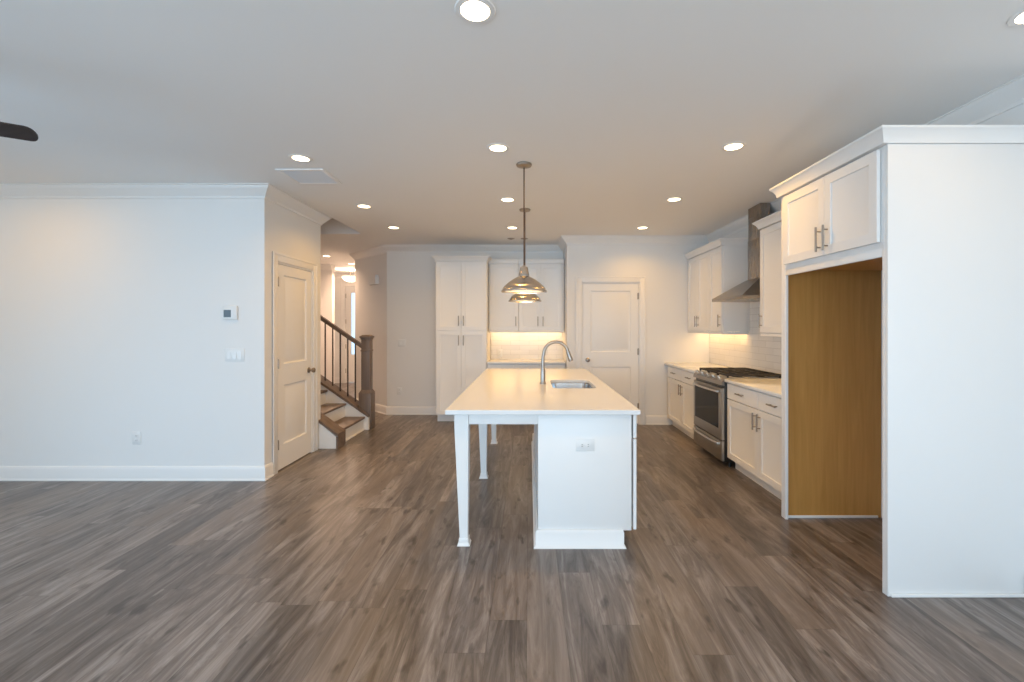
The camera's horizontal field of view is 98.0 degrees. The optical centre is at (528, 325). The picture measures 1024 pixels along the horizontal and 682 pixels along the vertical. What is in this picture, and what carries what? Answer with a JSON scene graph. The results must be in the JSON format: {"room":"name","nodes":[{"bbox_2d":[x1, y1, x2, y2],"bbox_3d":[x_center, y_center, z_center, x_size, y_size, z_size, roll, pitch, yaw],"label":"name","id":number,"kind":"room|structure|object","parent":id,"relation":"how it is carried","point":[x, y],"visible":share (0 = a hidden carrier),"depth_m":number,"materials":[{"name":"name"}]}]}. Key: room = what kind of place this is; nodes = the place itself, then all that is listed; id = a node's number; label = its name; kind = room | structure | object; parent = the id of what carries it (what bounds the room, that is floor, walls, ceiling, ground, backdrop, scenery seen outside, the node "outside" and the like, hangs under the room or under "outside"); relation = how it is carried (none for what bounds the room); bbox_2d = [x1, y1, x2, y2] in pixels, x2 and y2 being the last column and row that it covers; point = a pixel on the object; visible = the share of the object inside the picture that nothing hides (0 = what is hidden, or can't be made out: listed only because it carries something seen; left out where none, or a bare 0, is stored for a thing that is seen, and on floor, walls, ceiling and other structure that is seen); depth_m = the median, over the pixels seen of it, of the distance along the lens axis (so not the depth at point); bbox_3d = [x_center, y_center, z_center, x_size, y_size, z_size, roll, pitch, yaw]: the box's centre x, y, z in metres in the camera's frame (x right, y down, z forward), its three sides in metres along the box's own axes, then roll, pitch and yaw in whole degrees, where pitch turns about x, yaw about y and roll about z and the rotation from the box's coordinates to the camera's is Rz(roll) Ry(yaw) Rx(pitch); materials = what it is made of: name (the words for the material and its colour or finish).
{"room":"open-plan kitchen","nodes":[
{"label":"open-plan kitchen","id":0,"kind":"room"},
{"bbox_2d":[0,198,251,465],"bbox_3d":[-3.934,0.069,4.213,2.691,2.742,0.120,0,0,0],"label":"wall","id":1,"kind":"structure","parent":0,"point":[113,327],"depth_m":4.15,"materials":[{"name":"paint"}]},
{"bbox_2d":[132,432,140,444],"bbox_3d":[-3.658,1.045,4.148,0.078,0.120,0.009,0,0,0],"label":"power outlet","id":2,"kind":"object","parent":1,"relation":"attached to","point":[136,436],"visible":1,"depth_m":4.15,"materials":[{"name":"white plastic"}]},
{"bbox_2d":[0,462,273,480],"bbox_3d":[-3.862,1.373,4.199,2.835,0.134,0.139,0,0,0],"label":"baseboard","id":3,"kind":"structure","parent":1,"relation":"attached to","point":[7,473],"depth_m":4.14,"materials":[{"name":"paint"}]},
{"bbox_2d":[0,183,331,225],"bbox_3d":[-3.827,-1.247,4.712,2.906,0.112,1.307,0,0,0],"label":"trim","id":4,"kind":"structure","parent":1,"relation":"attached to","point":[267,191],"depth_m":4.11,"materials":[{"name":"paint"}]},
{"bbox_2d":[223,306,237,319],"bbox_3d":[-2.779,-0.123,4.141,0.132,0.132,0.023,0,0,0],"label":"thermostat","id":5,"kind":"object","parent":1,"relation":"attached to","point":[229,312],"visible":1,"depth_m":4.13,"materials":[{"name":"white plastic"}]},
{"bbox_2d":[225,349,243,360],"bbox_3d":[-2.744,0.271,4.147,0.178,0.120,0.010,0,0,0],"label":"light switch","id":6,"kind":"object","parent":1,"relation":"attached to","point":[230,354],"visible":1,"depth_m":4.15,"materials":[{"name":"white plastic"}]},
{"bbox_2d":[252,198,320,465],"bbox_3d":[-2.529,0.069,4.712,0.120,2.742,1.117,0,0,0],"label":"wall","id":7,"kind":"structure","parent":0,"point":[276,228],"depth_m":4.18,"materials":[{"name":"paint"}]},
{"bbox_2d":[272,251,317,474],"bbox_3d":[-2.495,0.360,4.720,0.188,2.160,0.898,0,0,0],"label":"door","id":8,"kind":"structure","parent":7,"relation":"in","point":[294,289],"depth_m":4.67,"materials":[{"name":"paint"}]},
{"bbox_2d":[321,264,334,383],"bbox_3d":[-4.720,0.069,9.460,1.120,2.742,0.120,0,0,0],"label":"wall","id":9,"kind":"structure","parent":0,"point":[327,276],"depth_m":9.40,"materials":[{"name":"paint"}]},
{"bbox_2d":[321,264,331,269],"bbox_3d":[-4.720,-1.247,9.352,1.120,0.112,0.095,0,0,0],"label":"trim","id":10,"kind":"structure","parent":9,"relation":"attached to","point":[323,266],"depth_m":9.36,"materials":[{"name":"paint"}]},
{"bbox_2d":[335,279,346,377],"bbox_3d":[-4.220,0.069,11.310,2.120,2.742,0.120,0,0,0],"label":"wall","id":11,"kind":"structure","parent":0,"point":[337,281],"depth_m":11.25,"materials":[{"name":"paint"}]},
{"bbox_2d":[335,274,354,278],"bbox_3d":[-4.220,-1.247,11.203,2.120,0.112,0.095,0,0,0],"label":"trim","id":12,"kind":"structure","parent":11,"relation":"attached to","point":[337,276],"depth_m":11.18,"materials":[{"name":"paint"}]},
{"bbox_2d":[341,282,354,382],"bbox_3d":[-4.190,0.166,11.291,1.116,2.548,0.157,0,0,0],"label":"door","id":13,"kind":"structure","parent":11,"relation":"in","point":[347,288],"depth_m":11.28,"materials":[{"name":"paint"}]},
{"bbox_2d":[355,253,386,405],"bbox_3d":[-2.692,0.069,7.699,0.120,2.742,1.205,0,0,-45],"label":"wall","id":14,"kind":"structure","parent":0,"point":[370,300],"depth_m":7.54,"materials":[{"name":"paint"}]},
{"bbox_2d":[368,275,378,284],"bbox_3d":[-2.628,-0.775,7.505,0.260,0.150,0.062,0,0,45],"label":"door chime","id":15,"kind":"object","parent":14,"relation":"attached to","point":[373,279],"visible":1,"depth_m":7.44,"materials":[{"name":"white plastic"}]},
{"bbox_2d":[356,398,435,414],"bbox_3d":[-2.870,1.373,8.973,1.299,0.134,4.422,0,0,-24],"label":"baseboard","id":16,"kind":"structure","parent":14,"relation":"attached to","point":[387,410],"depth_m":7.21,"materials":[{"name":"paint"}]},
{"bbox_2d":[349,74,1023,259],"bbox_3d":[1.020,-1.247,4.709,4.536,0.112,15.548,0,0,-27],"label":"trim","id":17,"kind":"structure","parent":14,"relation":"attached to","point":[1009,95],"depth_m":6.42,"materials":[{"name":"paint"}]},
{"bbox_2d":[387,253,562,405],"bbox_3d":[-0.876,0.069,7.282,2.861,2.742,0.135,0,0,0],"label":"wall","id":18,"kind":"structure","parent":0,"point":[411,277],"depth_m":7.23,"materials":[{"name":"paint"}]},
{"bbox_2d":[398,339,405,346],"bbox_3d":[-2.063,0.276,7.224,0.128,0.120,0.010,0,0,0],"label":"light switch","id":19,"kind":"object","parent":18,"relation":"attached to","point":[401,342],"visible":1,"depth_m":7.22,"materials":[{"name":"white plastic"}]},
{"bbox_2d":[498,349,501,356],"bbox_3d":[-0.471,0.438,7.210,0.078,0.120,0.009,0,0,0],"label":"power outlet","id":20,"kind":"object","parent":18,"relation":"attached to","point":[499,350],"visible":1,"depth_m":7.21,"materials":[{"name":"white plastic"}]},
{"bbox_2d":[489,259,518,331],"bbox_3d":[-0.392,-0.470,7.045,0.460,1.140,0.366,0,0,0],"label":"upper cabinet","id":21,"kind":"object","parent":18,"relation":"attached to","point":[503,314],"visible":0.92,"depth_m":6.91,"materials":[{"name":"paint"}]},
{"bbox_2d":[489,330,518,331],"bbox_3d":[-0.392,0.084,7.059,0.460,0.032,0.303,0,0,0],"label":"light","id":22,"kind":"object","parent":21,"relation":"attached to","point":[489,330],"depth_m":6.91,"materials":[{"name":"white"}]},
{"bbox_2d":[519,259,563,331],"bbox_3d":[0.193,-0.470,7.045,0.705,1.140,0.366,0,0,0],"label":"upper cabinet","id":23,"kind":"object","parent":18,"relation":"attached to","point":[547,315],"visible":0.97,"depth_m":6.91,"materials":[{"name":"paint"}]},
{"bbox_2d":[519,330,563,331],"bbox_3d":[-0.038,0.084,7.059,1.167,0.032,0.303,0,0,0],"label":"light","id":24,"kind":"object","parent":23,"relation":"attached to","point":[519,330],"depth_m":6.91,"materials":[{"name":"white"}]},
{"bbox_2d":[0,0,1023,273],"bbox_3d":[-1.726,-1.403,3.950,9.348,0.200,14.900,0,0,0],"label":"ceiling","id":25,"kind":"structure","parent":0,"point":[618,109],"depth_m":2.53,"materials":[{"name":"paint"}]},
{"bbox_2d":[0,122,37,140],"bbox_3d":[-3.118,-1.111,1.919,1.237,0.382,1.275,0,0,0],"label":"ceiling fan","id":26,"kind":"object","parent":25,"relation":"hanging from","point":[8,130],"visible":1,"depth_m":2.23,"materials":[{"name":"brown wood"}]},
{"bbox_2d":[288,154,312,161],"bbox_3d":[-1.770,-1.300,3.450,0.170,0.006,0.170,0,0,0],"label":"recessed light","id":27,"kind":"object","parent":25,"relation":"in","point":[296,157],"visible":1,"depth_m":3.45,"materials":[{"name":"white"}]},
{"bbox_2d":[275,169,341,183],"bbox_3d":[-1.905,-1.298,3.875,0.400,0.008,0.380,0,0,0],"label":"ceiling vent","id":28,"kind":"object","parent":25,"relation":"in","point":[300,176],"visible":1,"depth_m":3.86,"materials":[{"name":"metal"}]},
{"bbox_2d":[342,269,354,282],"bbox_3d":[-4.130,-1.148,10.300,0.370,0.309,0.370,0,0,0],"label":"bowl light","id":29,"kind":"object","parent":25,"relation":"hanging from","point":[350,278],"visible":0.92,"depth_m":10.19,"materials":[{"name":"white glass"}]},
{"bbox_2d":[356,204,371,207],"bbox_3d":[-1.790,-1.300,4.830,0.170,0.006,0.170,0,0,0],"label":"recessed light","id":30,"kind":"object","parent":25,"relation":"in","point":[357,205],"visible":1,"depth_m":4.83,"materials":[{"name":"white"}]},
{"bbox_2d":[387,226,399,228],"bbox_3d":[-1.787,-1.300,5.880,0.170,0.006,0.170,0,0,0],"label":"recessed light","id":31,"kind":"object","parent":25,"relation":"in","point":[390,227],"visible":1,"depth_m":5.87,"materials":[{"name":"white"}]},
{"bbox_2d":[454,0,495,24],"bbox_3d":[-0.222,-1.300,1.835,0.170,0.006,0.170,0,0,0],"label":"recessed light","id":32,"kind":"object","parent":25,"relation":"in","point":[477,12],"visible":1,"depth_m":1.83,"materials":[{"name":"paint"}]},
{"bbox_2d":[486,143,509,152],"bbox_3d":[-0.226,-1.300,3.250,0.170,0.006,0.170,0,0,0],"label":"recessed light","id":33,"kind":"object","parent":25,"relation":"in","point":[494,147],"visible":1,"depth_m":3.24,"materials":[{"name":"white"}]},
{"bbox_2d":[499,197,515,201],"bbox_3d":[-0.221,-1.300,4.580,0.170,0.006,0.170,0,0,0],"label":"recessed light","id":34,"kind":"object","parent":25,"relation":"in","point":[504,199],"visible":1,"depth_m":4.57,"materials":[{"name":"white"}]},
{"bbox_2d":[506,226,518,228],"bbox_3d":[-0.221,-1.300,5.890,0.170,0.006,0.170,0,0,0],"label":"recessed light","id":35,"kind":"object","parent":25,"relation":"in","point":[508,227],"visible":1,"depth_m":5.87,"materials":[{"name":"white"}]},
{"bbox_2d":[501,161,546,293],"bbox_3d":[-0.040,-0.787,3.580,0.370,1.030,0.370,0,0,0],"label":"pendant lamp","id":36,"kind":"object","parent":25,"relation":"hanging from","point":[522,284],"visible":1,"depth_m":3.54,"materials":[{"name":"silver metal"}]},
{"bbox_2d":[508,208,541,302],"bbox_3d":[-0.045,-0.787,4.970,0.370,1.030,0.370,0,0,0],"label":"pendant lamp","id":37,"kind":"object","parent":25,"relation":"hanging from","point":[524,298],"visible":0.56,"depth_m":4.85,"materials":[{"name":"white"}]},
{"bbox_2d":[636,226,648,228],"bbox_3d":[1.503,-1.300,5.890,0.170,0.006,0.170,0,0,0],"label":"recessed light","id":38,"kind":"object","parent":25,"relation":"in","point":[640,227],"visible":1,"depth_m":5.87,"materials":[{"name":"white"}]},
{"bbox_2d":[666,197,682,201],"bbox_3d":[1.490,-1.300,4.570,0.170,0.006,0.170,0,0,0],"label":"recessed light","id":39,"kind":"object","parent":25,"relation":"in","point":[671,199],"visible":1,"depth_m":4.57,"materials":[{"name":"white"}]},
{"bbox_2d":[721,141,745,150],"bbox_3d":[1.482,-1.300,3.225,0.170,0.006,0.170,0,0,0],"label":"recessed light","id":40,"kind":"object","parent":25,"relation":"in","point":[732,146],"visible":1,"depth_m":3.22,"materials":[{"name":"white"}]},
{"bbox_2d":[1006,8,1023,26],"bbox_3d":[2.108,-1.300,1.850,0.170,0.006,0.170,0,0,0],"label":"recessed light","id":41,"kind":"object","parent":25,"relation":"in","point":[1017,19],"visible":1,"depth_m":1.89,"materials":[{"name":"paint"}]},
{"bbox_2d":[0,382,1023,681],"bbox_3d":[-1.726,1.500,3.950,9.348,0.120,14.900,0,0,0],"label":"floor","id":42,"kind":"structure","parent":0,"point":[345,564],"depth_m":2.47,"materials":[{"name":"brown wood"}]},
{"bbox_2d":[319,315,374,448],"bbox_3d":[-3.158,0.306,5.803,1.905,2.268,1.175,0,0,0],"label":"staircase","id":43,"kind":"structure","parent":42,"relation":"on","point":[343,417],"depth_m":6.17,"materials":[{"name":"brown wood"}]},
{"bbox_2d":[431,255,490,420],"bbox_3d":[-1.011,0.198,6.904,0.862,2.482,0.649,0,0,0],"label":"pantry cabinet","id":44,"kind":"object","parent":42,"relation":"on","point":[462,281],"visible":0.91,"depth_m":6.64,"materials":[{"name":"paint"}]},
{"bbox_2d":[487,364,565,368],"bbox_3d":[-0.037,1.002,6.915,1.169,0.873,0.626,0,0,0],"label":"base cabinet","id":45,"kind":"object","parent":42,"relation":"on","point":[489,366],"visible":0.08,"depth_m":6.64,"materials":[{"name":"paint"}]},
{"bbox_2d":[487,359,565,363],"bbox_3d":[-0.037,0.550,6.915,1.168,0.030,0.599,0,0,0],"label":"countertop","id":46,"kind":"structure","parent":45,"relation":"on","point":[491,361],"depth_m":6.71,"materials":[{"name":"white stone"}]},
{"bbox_2d":[454,415,635,548],"bbox_3d":[0.125,1.002,4.194,1.225,0.876,2.644,0,0,0],"label":"kitchen island","id":47,"kind":"object","parent":42,"relation":"on","point":[584,479],"visible":0.65,"depth_m":2.90,"materials":[{"name":"paint"}]},
{"bbox_2d":[445,369,639,414],"bbox_3d":[0.087,0.547,4.183,1.237,0.030,2.735,0,0,0],"label":"island countertop","id":48,"kind":"structure","parent":47,"relation":"on","point":[495,391],"depth_m":3.41,"materials":[{"name":"white stone"}]},
{"bbox_2d":[540,340,572,383],"bbox_3d":[0.252,0.332,4.138,0.311,0.400,0.138,0,0,0],"label":"faucet","id":49,"kind":"object","parent":48,"relation":"on","point":[542,374],"visible":1,"depth_m":4.09,"materials":[{"name":"silver metal"}]},
{"bbox_2d":[551,383,592,387],"bbox_3d":[0.395,0.649,4.100,0.416,0.171,0.636,0,0,0],"label":"sink","id":50,"kind":"object","parent":48,"relation":"in","point":[554,385],"visible":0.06,"depth_m":4.39,"materials":[{"name":"silver metal"}]},
{"bbox_2d":[576,439,593,450],"bbox_3d":[0.365,0.775,2.897,0.120,0.078,0.005,0,0,0],"label":"power outlet","id":51,"kind":"object","parent":47,"relation":"attached to","point":[581,444],"depth_m":2.89,"materials":[{"name":"white plastic"}]},
{"bbox_2d":[668,366,695,438],"bbox_3d":[2.305,1.002,5.874,0.683,0.873,1.200,0,0,0],"label":"base cabinet","id":52,"kind":"object","parent":42,"relation":"on","point":[680,382],"visible":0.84,"depth_m":5.84,"materials":[{"name":"paint"}]},
{"bbox_2d":[664,363,732,372],"bbox_3d":[2.304,0.550,5.886,0.657,0.030,1.224,0,0,0],"label":"countertop","id":53,"kind":"structure","parent":52,"relation":"on","point":[690,367],"depth_m":5.94,"materials":[{"name":"white stone"}]},
{"bbox_2d":[692,368,780,466],"bbox_3d":[2.263,0.965,4.886,0.735,0.950,0.767,0,0,0],"label":"gas range","id":54,"kind":"object","parent":42,"relation":"on","point":[710,388],"visible":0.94,"depth_m":4.74,"materials":[{"name":"silver metal"}]},
{"bbox_2d":[699,368,780,378],"bbox_3d":[2.288,0.516,4.886,0.579,0.052,0.765,0,0,0],"label":"cooktop","id":55,"kind":"object","parent":54,"relation":"in","point":[725,373],"depth_m":4.64,"materials":[{"name":"metal"}]},
{"bbox_2d":[727,383,780,498],"bbox_3d":[2.305,1.002,3.935,0.683,0.873,1.128,0,0,0],"label":"base cabinet","id":56,"kind":"object","parent":42,"relation":"on","point":[753,417],"visible":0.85,"depth_m":3.93,"materials":[{"name":"paint"}]},
{"bbox_2d":[724,379,780,397],"bbox_3d":[2.304,0.550,3.935,0.657,0.030,1.128,0,0,0],"label":"countertop","id":57,"kind":"structure","parent":56,"relation":"on","point":[772,387],"depth_m":4.07,"materials":[{"name":"white stone"}]},
{"bbox_2d":[769,125,1023,597],"bbox_3d":[2.244,0.195,2.868,0.803,2.489,1.092,0,0,0],"label":"refrigerator surround","id":58,"kind":"object","parent":42,"relation":"on","point":[937,209],"visible":1,"depth_m":2.37,"materials":[{"name":"paint"}]},
{"bbox_2d":[563,248,565,361],"bbox_3d":[0.615,0.069,6.986,0.120,2.742,0.729,0,0,0],"label":"wall","id":59,"kind":"structure","parent":0,"point":[564,252],"depth_m":6.96,"materials":[{"name":"paint"}]},
{"bbox_2d":[566,244,708,424],"bbox_3d":[1.601,0.069,6.560,2.092,2.742,0.120,0,0,0],"label":"wall","id":60,"kind":"structure","parent":0,"point":[664,266],"depth_m":6.50,"materials":[{"name":"paint"}]},
{"bbox_2d":[576,276,645,424],"bbox_3d":[1.194,0.359,6.526,1.022,2.162,0.188,0,0,0],"label":"door","id":61,"kind":"structure","parent":60,"relation":"in","point":[610,310],"depth_m":6.51,"materials":[{"name":"paint"}]},
{"bbox_2d":[646,415,670,424],"bbox_3d":[1.884,1.373,6.488,0.352,0.134,0.024,0,0,0],"label":"baseboard","id":62,"kind":"structure","parent":60,"relation":"attached to","point":[650,419],"depth_m":6.48,"materials":[{"name":"paint"}]},
{"bbox_2d":[709,104,1023,517],"bbox_3d":[2.700,0.069,1.710,0.135,2.742,9.820,0,0,0],"label":"wall","id":63,"kind":"structure","parent":0,"point":[752,350],"depth_m":5.17,"materials":[{"name":"tile"}]},
{"bbox_2d":[684,245,710,333],"bbox_3d":[2.453,-0.471,6.099,0.386,1.143,0.793,0,0,0],"label":"upper cabinet","id":64,"kind":"object","parent":63,"relation":"attached to","point":[698,259],"visible":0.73,"depth_m":6.06,"materials":[{"name":"paint"}]},
{"bbox_2d":[688,331,709,333],"bbox_3d":[2.474,0.084,6.099,0.310,0.032,0.793,0,0,0],"label":"light","id":65,"kind":"object","parent":64,"relation":"attached to","point":[704,332],"depth_m":6.02,"materials":[{"name":"white"}]},
{"bbox_2d":[705,238,749,333],"bbox_3d":[2.453,-0.471,5.491,0.386,1.143,0.422,0,0,0],"label":"upper cabinet","id":66,"kind":"object","parent":63,"relation":"attached to","point":[728,257],"visible":0.94,"depth_m":5.33,"materials":[{"name":"paint"}]},
{"bbox_2d":[710,331,747,333],"bbox_3d":[2.474,0.084,5.516,0.310,0.032,0.372,0,0,0],"label":"light","id":67,"kind":"object","parent":66,"relation":"attached to","point":[711,332],"depth_m":5.33,"materials":[{"name":"white"}]},
{"bbox_2d":[712,203,772,301],"bbox_3d":[2.393,-0.788,4.839,0.506,1.026,0.744,0,0,0],"label":"range hood","id":68,"kind":"object","parent":63,"relation":"attached to","point":[749,290],"visible":0.6,"depth_m":4.79,"materials":[{"name":"silver metal"}]},
{"bbox_2d":[752,210,780,336],"bbox_3d":[2.453,-0.471,3.941,0.386,1.143,1.138,0,0,0],"label":"upper cabinet","id":69,"kind":"object","parent":63,"relation":"attached to","point":[769,318],"visible":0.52,"depth_m":4.27,"materials":[{"name":"paint"}]},
{"bbox_2d":[760,333,780,336],"bbox_3d":[2.474,0.084,3.916,0.310,0.032,1.088,0,0,0],"label":"light","id":70,"kind":"object","parent":69,"relation":"attached to","point":[761,334],"depth_m":4.26,"materials":[{"name":"white"}]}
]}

